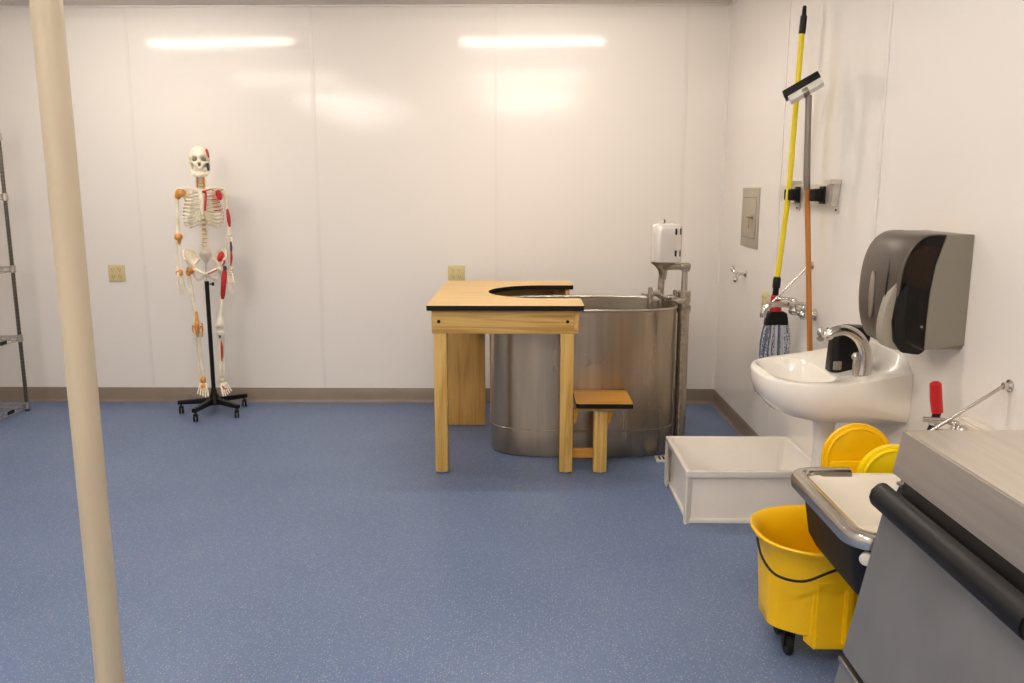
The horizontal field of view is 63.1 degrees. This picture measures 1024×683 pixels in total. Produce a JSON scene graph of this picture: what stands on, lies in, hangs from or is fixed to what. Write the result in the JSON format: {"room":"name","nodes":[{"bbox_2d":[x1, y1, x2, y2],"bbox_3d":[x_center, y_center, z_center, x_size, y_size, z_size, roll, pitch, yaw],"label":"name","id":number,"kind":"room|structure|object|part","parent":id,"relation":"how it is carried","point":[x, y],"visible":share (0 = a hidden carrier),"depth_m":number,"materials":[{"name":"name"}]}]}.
{"room":"hydrotherapy room","nodes":[
{"label":"hydrotherapy room","id":0,"kind":"room"},
{"bbox_2d":[0,6,728,388],"bbox_3d":[-1.245,-0.888,5.700,5.520,2.650,0.100,0,10,1],"label":"wall","id":1,"kind":"structure","parent":0,"point":[590,98],"depth_m":5.60,"materials":[{"name":"white paint"}]},
{"bbox_2d":[108,265,125,281],"bbox_3d":[-2.720,-0.469,5.739,0.116,0.116,0.010,0,10,1],"label":"wall outlet","id":2,"kind":"object","parent":1,"relation":"attached to","point":[116,273],"visible":1,"depth_m":5.74,"materials":[{"name":"beige plastic"}]},
{"bbox_2d":[110,267,115,279],"bbox_3d":[-2.743,-0.468,5.737,0.034,0.092,0.005,0,10,1],"label":"receptacle","id":3,"kind":"object","parent":2,"relation":"attached to","point":[112,269],"depth_m":5.74,"materials":[{"name":"beige plastic"}]},
{"bbox_2d":[117,267,122,279],"bbox_3d":[-2.697,-0.468,5.737,0.034,0.092,0.005,0,10,1],"label":"receptacle","id":4,"kind":"object","parent":2,"relation":"attached to","point":[119,269],"depth_m":5.74,"materials":[{"name":"beige plastic"}]},
{"bbox_2d":[122,8,154,386],"bbox_3d":[-2.530,-0.931,5.657,0.024,2.550,0.002,0,10,1],"label":"trim","id":5,"kind":"structure","parent":1,"relation":"attached to","point":[123,9],"depth_m":5.64,"materials":[{"name":"white"}]},
{"bbox_2d":[308,7,326,387],"bbox_3d":[-1.315,-0.929,5.641,0.024,2.550,0.002,0,10,1],"label":"trim","id":6,"kind":"structure","parent":1,"relation":"attached to","point":[309,8],"depth_m":5.63,"materials":[{"name":"white"}]},
{"bbox_2d":[0,387,713,403],"bbox_3d":[-1.245,0.377,5.867,5.320,0.100,0.022,0,10,1],"label":"baseboard","id":7,"kind":"structure","parent":1,"relation":"attached to","point":[106,394],"depth_m":5.88,"materials":[{"name":"plastic"}]},
{"bbox_2d":[0,3,730,7],"bbox_3d":[-1.245,-2.176,5.406,5.320,0.012,0.020,0,10,1],"label":"trim","id":8,"kind":"structure","parent":1,"relation":"attached to","point":[713,4],"depth_m":5.40,"materials":[{"name":"white"}]},
{"bbox_2d":[448,265,464,280],"bbox_3d":[-0.380,-0.463,5.709,0.116,0.116,0.010,0,10,1],"label":"wall outlet","id":9,"kind":"object","parent":1,"relation":"attached to","point":[455,272],"visible":0.92,"depth_m":5.71,"materials":[{"name":"beige plastic"}]},
{"bbox_2d":[450,267,455,280],"bbox_3d":[-0.403,-0.463,5.707,0.034,0.092,0.005,0,10,1],"label":"receptacle","id":10,"kind":"object","parent":9,"relation":"attached to","point":[452,269],"depth_m":5.71,"materials":[{"name":"beige plastic"}]},
{"bbox_2d":[457,267,461,280],"bbox_3d":[-0.357,-0.463,5.707,0.034,0.092,0.005,0,10,1],"label":"receptacle","id":11,"kind":"object","parent":9,"relation":"attached to","point":[459,269],"depth_m":5.71,"materials":[{"name":"beige plastic"}]},
{"bbox_2d":[494,7,498,280],"bbox_3d":[-0.103,-0.926,5.626,0.024,2.550,0.002,0,10,1],"label":"trim","id":12,"kind":"structure","parent":1,"relation":"attached to","point":[495,8],"depth_m":5.55,"materials":[{"name":"white"}]},
{"bbox_2d":[674,6,689,388],"bbox_3d":[1.139,-0.923,5.610,0.024,2.550,0.002,0,10,1],"label":"trim","id":13,"kind":"structure","parent":1,"relation":"attached to","point":[688,7],"depth_m":5.52,"materials":[{"name":"white"}]},
{"bbox_2d":[712,5,731,388],"bbox_3d":[1.406,-0.921,5.599,0.016,2.550,0.016,0,10,1],"label":"trim","id":14,"kind":"structure","parent":1,"relation":"attached to","point":[730,7],"depth_m":5.59,"materials":[{"name":"white"}]},
{"bbox_2d":[0,0,731,5],"bbox_3d":[-1.304,-1.441,1.027,5.520,0.100,9.100,0,10,1],"label":"ceiling","id":15,"kind":"structure","parent":0,"point":[2,2],"depth_m":5.34,"materials":[{"name":"paint"}]},
{"bbox_2d":[0,401,844,682],"bbox_3d":[-1.304,1.265,1.516,5.520,0.100,9.100,0,10,1],"label":"floor","id":16,"kind":"structure","parent":0,"point":[275,542],"depth_m":3.34,"materials":[{"name":"plastic"}]},
{"bbox_2d":[0,133,30,419],"bbox_3d":[-3.507,-0.374,5.020,0.497,1.880,0.962,0,10,1],"label":"wire shelving unit","id":17,"kind":"object","parent":16,"relation":"on","point":[4,195],"visible":1,"depth_m":5.47,"materials":[{"name":"silver metal"}]},
{"bbox_3d":[-3.507,-0.395,5.016,0.461,0.038,0.926,0,10,1],"label":"wire shelf","id":18,"kind":"part","parent":17,"relation":"part of","materials":[{"name":"silver metal"}]},
{"bbox_3d":[-3.507,0.058,5.098,0.461,0.038,0.926,0,10,1],"label":"wire shelf","id":19,"kind":"part","parent":17,"relation":"part of","materials":[{"name":"silver metal"}]},
{"bbox_3d":[-3.507,0.511,5.180,0.461,0.038,0.926,0,10,1],"label":"wire shelf","id":20,"kind":"part","parent":17,"relation":"part of","materials":[{"name":"silver metal"}]},
{"bbox_2d":[29,0,124,682],"bbox_3d":[-1.065,-0.221,2.007,0.150,2.650,0.150,0,10,1],"label":"support pole","id":21,"kind":"object","parent":16,"relation":"on","point":[47,16],"visible":1,"depth_m":2.02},
{"bbox_2d":[174,146,246,421],"bbox_3d":[-2.012,-0.379,5.433,0.430,1.742,0.462,-2,10,-10],"label":"skeleton","id":22,"kind":"object","parent":16,"relation":"on","point":[199,157],"visible":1,"depth_m":5.39,"materials":[{"name":"plastic"}]},
{"bbox_3d":[-2.096,-0.906,5.343,0.028,0.161,0.123,5,11,25],"label":"shoulder blade","id":23,"kind":"part","parent":22,"relation":"part of","materials":[{"name":"plastic"}]},
{"bbox_3d":[-2.122,0.396,5.568,0.209,0.046,0.038,-1,10,-3],"label":"arm","id":24,"kind":"part","parent":22,"relation":"part of","materials":[{"name":"black plastic"}]},
{"bbox_3d":[-2.019,0.417,5.448,0.038,0.046,0.209,2,11,13],"label":"arm","id":25,"kind":"part","parent":22,"relation":"part of","materials":[{"name":"black plastic"}]},
{"bbox_3d":[-1.991,-0.469,5.429,0.011,0.162,0.030,-2,10,-11],"label":"support rod","id":26,"kind":"part","parent":22,"relation":"part of","materials":[{"name":"silver metal"}]},
{"bbox_3d":[-1.895,-0.917,5.404,0.123,0.161,0.028,6,12,30],"label":"shoulder blade","id":27,"kind":"part","parent":22,"relation":"part of","materials":[{"name":"plastic"}]},
{"bbox_3d":[-1.877,0.407,5.505,0.209,0.046,0.038,7,12,32],"label":"arm","id":28,"kind":"part","parent":22,"relation":"part of","materials":[{"name":"black plastic"}]},
{"bbox_3d":[-1.903,0.376,5.675,0.038,0.046,0.209,9,13,40],"label":"arm","id":29,"kind":"part","parent":22,"relation":"part of","materials":[{"name":"black plastic"}]},
{"bbox_2d":[426,281,583,472],"bbox_3d":[-0.027,0.156,4.854,0.797,0.896,1.195,0,10,1],"label":"table","id":30,"kind":"object","parent":16,"relation":"on","point":[463,312],"visible":0.92,"depth_m":4.35,"materials":[{"name":"brown wood"}]},
{"bbox_3d":[-0.368,0.316,4.359,0.067,0.739,0.068,0,10,1],"label":"leg","id":31,"kind":"part","parent":30,"relation":"part of","materials":[{"name":"brown wood"}]},
{"bbox_3d":[-0.288,0.100,5.223,0.238,0.866,0.035,0,10,1],"label":"panel","id":32,"kind":"part","parent":30,"relation":"part of","materials":[{"name":"brown wood"}]},
{"bbox_3d":[0.297,0.079,5.328,0.065,0.861,0.065,0,10,1],"label":"leg","id":33,"kind":"part","parent":30,"relation":"part of","materials":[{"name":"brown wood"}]},
{"bbox_3d":[0.283,0.317,4.351,0.067,0.739,0.068,0,10,1],"label":"leg","id":34,"kind":"part","parent":30,"relation":"part of","materials":[{"name":"brown wood"}]},
{"bbox_2d":[489,219,690,456],"bbox_3d":[0.443,-0.050,4.828,1.157,1.309,0.637,0,10,1],"label":"tank","id":35,"kind":"object","parent":16,"relation":"on","point":[627,343],"visible":0.87,"depth_m":4.61,"materials":[{"name":"metal"}]},
{"bbox_3d":[0.865,-0.255,4.722,0.138,0.079,0.042,0,10,1],"label":"lever","id":36,"kind":"part","parent":35,"relation":"part of","materials":[{"name":"silver metal"}]},
{"bbox_3d":[0.908,-0.263,4.723,0.079,0.054,0.047,-5,12,-28],"label":"knob","id":37,"kind":"part","parent":35,"relation":"part of","materials":[{"name":"silver metal"}]},
{"bbox_3d":[0.980,0.156,4.827,0.080,0.905,0.080,0,10,1],"label":"mounting post","id":38,"kind":"part","parent":35,"relation":"part of","materials":[{"name":"metal"}]},
{"bbox_3d":[0.982,-0.329,4.740,0.050,0.210,0.050,0,10,1],"label":"lift rod","id":39,"kind":"part","parent":35,"relation":"part of","materials":[{"name":"silver metal"}]},
{"bbox_2d":[572,390,632,472],"bbox_3d":[0.470,0.485,4.444,0.303,0.393,0.315,0,10,1],"label":"wooden stool","id":40,"kind":"object","parent":16,"relation":"on","point":[602,403],"visible":1,"depth_m":4.35,"materials":[{"name":"brown wood"}]},
{"bbox_3d":[0.462,0.505,4.378,0.069,0.360,0.061,0,10,1],"label":"leg","id":41,"kind":"part","parent":40,"relation":"part of","materials":[{"name":"brown wood"}]},
{"bbox_3d":[0.476,0.304,4.411,0.291,0.024,0.315,0,10,1],"label":"seat","id":42,"kind":"part","parent":40,"relation":"part of","materials":[{"name":"brown wood"}]},
{"bbox_2d":[654,456,664,461],"bbox_3d":[0.848,0.649,4.608,0.110,0.012,0.090,0,10,1],"label":"drain cover","id":43,"kind":"object","parent":16,"relation":"on","point":[657,458],"visible":0.48,"depth_m":4.60,"materials":[{"name":"white plastic"}]},
{"bbox_2d":[664,436,810,523],"bbox_3d":[1.080,0.647,3.959,0.616,0.248,0.540,0,10,1],"label":"basin","id":44,"kind":"object","parent":16,"relation":"on","point":[710,479],"visible":0.81,"depth_m":3.74,"materials":[{"name":"white plastic"}]},
{"bbox_3d":[0.791,0.618,4.197,0.032,0.220,0.070,0,10,1],"label":"corner post","id":45,"kind":"part","parent":44,"relation":"part of","materials":[{"name":"white plastic"}]},
{"bbox_3d":[0.784,0.705,3.716,0.032,0.220,0.032,0,10,1],"label":"corner post","id":46,"kind":"part","parent":44,"relation":"part of","materials":[{"name":"white plastic"}]},
{"bbox_2d":[750,423,899,654],"bbox_3d":[1.042,0.641,2.665,0.542,0.720,0.432,0,10,1],"label":"bucket","id":47,"kind":"object","parent":16,"relation":"on","point":[801,592],"visible":0.48,"depth_m":2.62,"materials":[{"name":"yellow plastic"}]},
{"bbox_3d":[0.859,0.673,2.526,0.312,0.071,0.118,9,14,41],"label":"carry handle","id":48,"kind":"part","parent":47,"relation":"part of","materials":[{"name":"black plastic"}]},
{"bbox_3d":[1.129,0.468,2.725,0.190,0.160,0.015,0,10,1],"label":"presser plate","id":49,"kind":"part","parent":47,"relation":"part of","materials":[{"name":"yellow plastic"}]},
{"bbox_2d":[750,339,912,466],"bbox_3d":[1.150,0.448,3.214,0.459,0.906,0.575,0,10,1],"label":"basin","id":50,"kind":"object","parent":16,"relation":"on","point":[799,385],"visible":0.81,"depth_m":2.94,"materials":[{"name":"white ceramic"}]},
{"bbox_3d":[1.150,0.160,3.162,0.459,0.210,0.575,0,10,1],"label":"basin bowl","id":51,"kind":"part","parent":50,"relation":"part of","materials":[{"name":"white ceramic"}]},
{"bbox_2d":[823,325,872,376],"bbox_3d":[1.191,0.034,2.958,0.181,0.190,0.057,0,10,1],"label":"faucet","id":52,"kind":"object","parent":50,"relation":"on","point":[862,363],"visible":1,"depth_m":2.94,"materials":[{"name":"silver metal"}]},
{"bbox_2d":[825,324,870,371],"bbox_3d":[1.244,0.024,3.084,0.142,0.169,0.087,0,10,1],"label":"soap dispenser","id":53,"kind":"object","parent":50,"relation":"on","point":[840,349],"visible":0.42,"depth_m":3.05,"materials":[{"name":"black plastic"}]},
{"bbox_3d":[1.192,0.088,3.057,0.030,0.032,0.009,0,10,1],"label":"label plate","id":54,"kind":"part","parent":53,"relation":"part of","materials":[{"name":"grey plastic"}]},
{"bbox_2d":[834,430,1023,682],"bbox_3d":[1.047,0.712,1.709,0.587,0.920,0.617,0,10,1],"label":"machine","id":55,"kind":"object","parent":16,"relation":"on","point":[941,596],"visible":1,"depth_m":1.70,"materials":[{"name":"metal"}]},
{"bbox_3d":[0.795,0.945,1.758,0.084,0.245,0.601,0,10,1],"label":"kick panel","id":56,"kind":"part","parent":55,"relation":"part of","materials":[{"name":"grey metal"}]},
{"bbox_3d":[0.859,0.610,1.697,0.119,0.405,0.601,0,10,1],"label":"door","id":57,"kind":"part","parent":55,"relation":"part of","materials":[{"name":"grey metal"}]},
{"bbox_2d":[715,0,1023,457],"bbox_3d":[1.406,-0.081,1.237,0.100,2.650,8.900,0,10,1],"label":"wall","id":58,"kind":"structure","parent":0,"point":[952,160],"depth_m":3.13,"materials":[{"name":"white"}]},
{"bbox_2d":[711,389,758,435],"bbox_3d":[1.345,1.173,1.465,0.022,0.100,8.900,0,10,1],"label":"baseboard","id":59,"kind":"structure","parent":58,"relation":"attached to","point":[728,413],"depth_m":5.30,"materials":[{"name":"plastic"}]},
{"bbox_2d":[730,266,746,282],"bbox_3d":[1.362,-0.405,5.011,0.088,0.092,0.122,0,10,1],"label":"robe hook","id":60,"kind":"object","parent":58,"relation":"attached to","point":[732,268],"visible":1,"depth_m":5.00,"materials":[{"name":"silver metal"}]},
{"bbox_3d":[1.345,-0.428,5.036,0.030,0.056,0.071,-7,12,-35],"label":"hook arm","id":61,"kind":"part","parent":60,"relation":"part of","materials":[{"name":"silver metal"}]},
{"bbox_3d":[1.345,-0.382,4.985,0.030,0.055,0.071,8,13,36],"label":"hook arm","id":62,"kind":"part","parent":60,"relation":"part of","materials":[{"name":"silver metal"}]},
{"bbox_3d":[1.381,-0.405,5.010,0.050,0.044,0.044,0,10,1],"label":"wall plate","id":63,"kind":"part","parent":60,"relation":"part of","materials":[{"name":"silver metal"}]},
{"bbox_2d":[740,188,760,248],"bbox_3d":[1.383,-0.729,4.911,0.045,0.347,0.360,0,10,1],"label":"access panel","id":64,"kind":"object","parent":58,"relation":"attached to","point":[750,201],"visible":1,"depth_m":4.87,"materials":[{"name":"beige paint"}]},
{"bbox_3d":[1.396,-0.729,4.911,0.004,0.229,0.272,0,10,1],"label":"panel door","id":65,"kind":"part","parent":64,"relation":"part of","materials":[{"name":"beige paint"}]},
{"bbox_2d":[761,290,768,308],"bbox_3d":[1.395,-0.218,4.607,0.010,0.120,0.120,0,10,1],"label":"wall outlet","id":66,"kind":"object","parent":58,"relation":"attached to","point":[765,295],"visible":0.7,"depth_m":4.59,"materials":[{"name":"beige plastic"}]},
{"bbox_2d":[765,0,790,435],"bbox_3d":[1.397,-0.698,4.367,0.002,2.550,0.024,0,10,1],"label":"trim","id":67,"kind":"structure","parent":58,"relation":"attached to","point":[789,0],"depth_m":4.32,"materials":[{"name":"white"}]},
{"bbox_2d":[760,262,817,320],"bbox_3d":[1.274,-0.238,3.873,0.232,0.266,0.215,0,10,1],"label":"faucet","id":68,"kind":"object","parent":58,"relation":"attached to","point":[794,309],"visible":0.9,"depth_m":3.87,"materials":[{"name":"silver metal"}]},
{"bbox_3d":[1.239,-0.150,3.889,0.162,0.076,0.030,0,10,1],"label":"spout","id":69,"kind":"part","parent":68,"relation":"part of","materials":[{"name":"silver metal"}]},
{"bbox_3d":[1.302,-0.189,3.966,0.098,0.045,0.028,3,11,14],"label":"lever handle","id":70,"kind":"part","parent":68,"relation":"part of","materials":[{"name":"silver metal"}]},
{"bbox_3d":[1.301,-0.159,3.799,0.098,0.045,0.027,-3,11,-18],"label":"lever handle","id":71,"kind":"part","parent":68,"relation":"part of","materials":[{"name":"silver metal"}]},
{"bbox_2d":[781,179,841,212],"bbox_3d":[1.340,-0.675,3.867,0.102,0.142,0.715,0,10,1],"label":"tool rack","id":72,"kind":"object","parent":58,"relation":"attached to","point":[827,193],"visible":0.91,"depth_m":3.60,"materials":[{"name":"metal"}]},
{"bbox_2d":[759,5,806,357],"bbox_3d":[1.286,-0.704,3.946,0.143,1.660,0.118,0,10,1],"label":"mop","id":73,"kind":"object","parent":72,"relation":"attached to","point":[775,340],"visible":0.84,"depth_m":4.03,"materials":[{"name":"yellow plastic"}]},
{"bbox_2d":[769,295,781,311],"bbox_3d":[1.285,-0.183,4.061,0.058,0.084,0.058,0,10,1],"label":"socket","id":74,"kind":"object","parent":73,"relation":"attached to","point":[776,309],"depth_m":4.04,"materials":[{"name":"red plastic"}]},
{"bbox_3d":[1.307,-0.855,3.912,0.042,1.132,0.092,-5,11,-25],"label":"handle","id":75,"kind":"part","parent":73,"relation":"part of","materials":[{"name":"yellow plastic"}]},
{"bbox_2d":[782,71,823,350],"bbox_3d":[1.255,-0.482,3.649,0.207,1.341,0.073,2,10,11],"label":"squeegee","id":76,"kind":"object","parent":72,"relation":"hanging from","point":[813,82],"visible":0.98,"depth_m":3.59,"materials":[{"name":"brown wood"}]},
{"bbox_3d":[1.233,-1.085,3.547,0.158,0.116,0.060,3,11,15],"label":"sponge blade","id":77,"kind":"part","parent":76,"relation":"part of","materials":[{"name":"black rubber"}]},
{"bbox_3d":[1.315,-0.257,3.696,0.094,0.882,0.024,0,10,1],"label":"handle","id":78,"kind":"part","parent":76,"relation":"part of","materials":[{"name":"brown wood"}]},
{"bbox_3d":[1.359,-0.685,3.883,0.003,0.087,0.680,0,10,1],"label":"rail","id":79,"kind":"part","parent":72,"relation":"part of","materials":[{"name":"metal"}]},
{"bbox_2d":[817,327,828,340],"bbox_3d":[1.363,-0.033,3.655,0.050,0.064,0.044,0,10,1],"label":"valve","id":80,"kind":"object","parent":58,"relation":"attached to","point":[820,332],"visible":0.8,"depth_m":3.65,"materials":[{"name":"silver metal"}]},
{"bbox_2d":[872,0,893,240],"bbox_3d":[1.381,-0.481,3.167,0.002,2.550,0.024,0,10,1],"label":"trim","id":81,"kind":"structure","parent":58,"relation":"attached to","point":[891,1],"depth_m":3.10,"materials":[{"name":"white"}]},
{"bbox_2d":[791,416,993,594],"bbox_3d":[1.104,0.656,2.358,0.528,0.800,0.553,0,10,1],"label":"sink","id":82,"kind":"object","parent":58,"relation":"attached to","point":[843,523],"visible":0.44,"depth_m":2.43,"materials":[{"name":"black paint"}]},
{"bbox_2d":[927,381,942,429],"bbox_3d":[1.218,0.348,2.490,0.080,0.461,0.130,9,14,41],"label":"scrub brush","id":83,"kind":"object","parent":82,"relation":"in","point":[935,387],"visible":0.37,"depth_m":2.47,"materials":[{"name":"red plastic"}]},
{"bbox_3d":[1.261,0.166,2.478,0.046,0.098,0.035,0,10,1],"label":"handle","id":84,"kind":"part","parent":83,"relation":"part of","materials":[{"name":"red plastic"}]},
{"bbox_2d":[859,230,974,354],"bbox_3d":[1.250,-0.166,2.645,0.248,0.366,0.305,0,10,1],"label":"paper towel dispenser","id":85,"kind":"object","parent":58,"relation":"attached to","point":[914,285],"visible":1,"depth_m":2.52,"materials":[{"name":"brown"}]},
{"bbox_3d":[1.181,-0.076,2.550,0.112,0.213,0.047,0,10,1],"label":"push lever","id":86,"kind":"part","parent":85,"relation":"part of","materials":[{"name":"beige"}]},
{"bbox_2d":[923,380,1013,429],"bbox_3d":[1.238,0.214,2.309,0.262,0.223,0.215,0,10,1],"label":"faucet","id":87,"kind":"object","parent":58,"relation":"attached to","point":[1008,385],"visible":0.27,"depth_m":2.30,"materials":[{"name":"silver metal"}]},
{"bbox_3d":[1.235,0.242,2.398,0.098,0.045,0.028,3,11,14],"label":"lever handle","id":88,"kind":"part","parent":87,"relation":"part of","materials":[{"name":"silver metal"}]}
]}

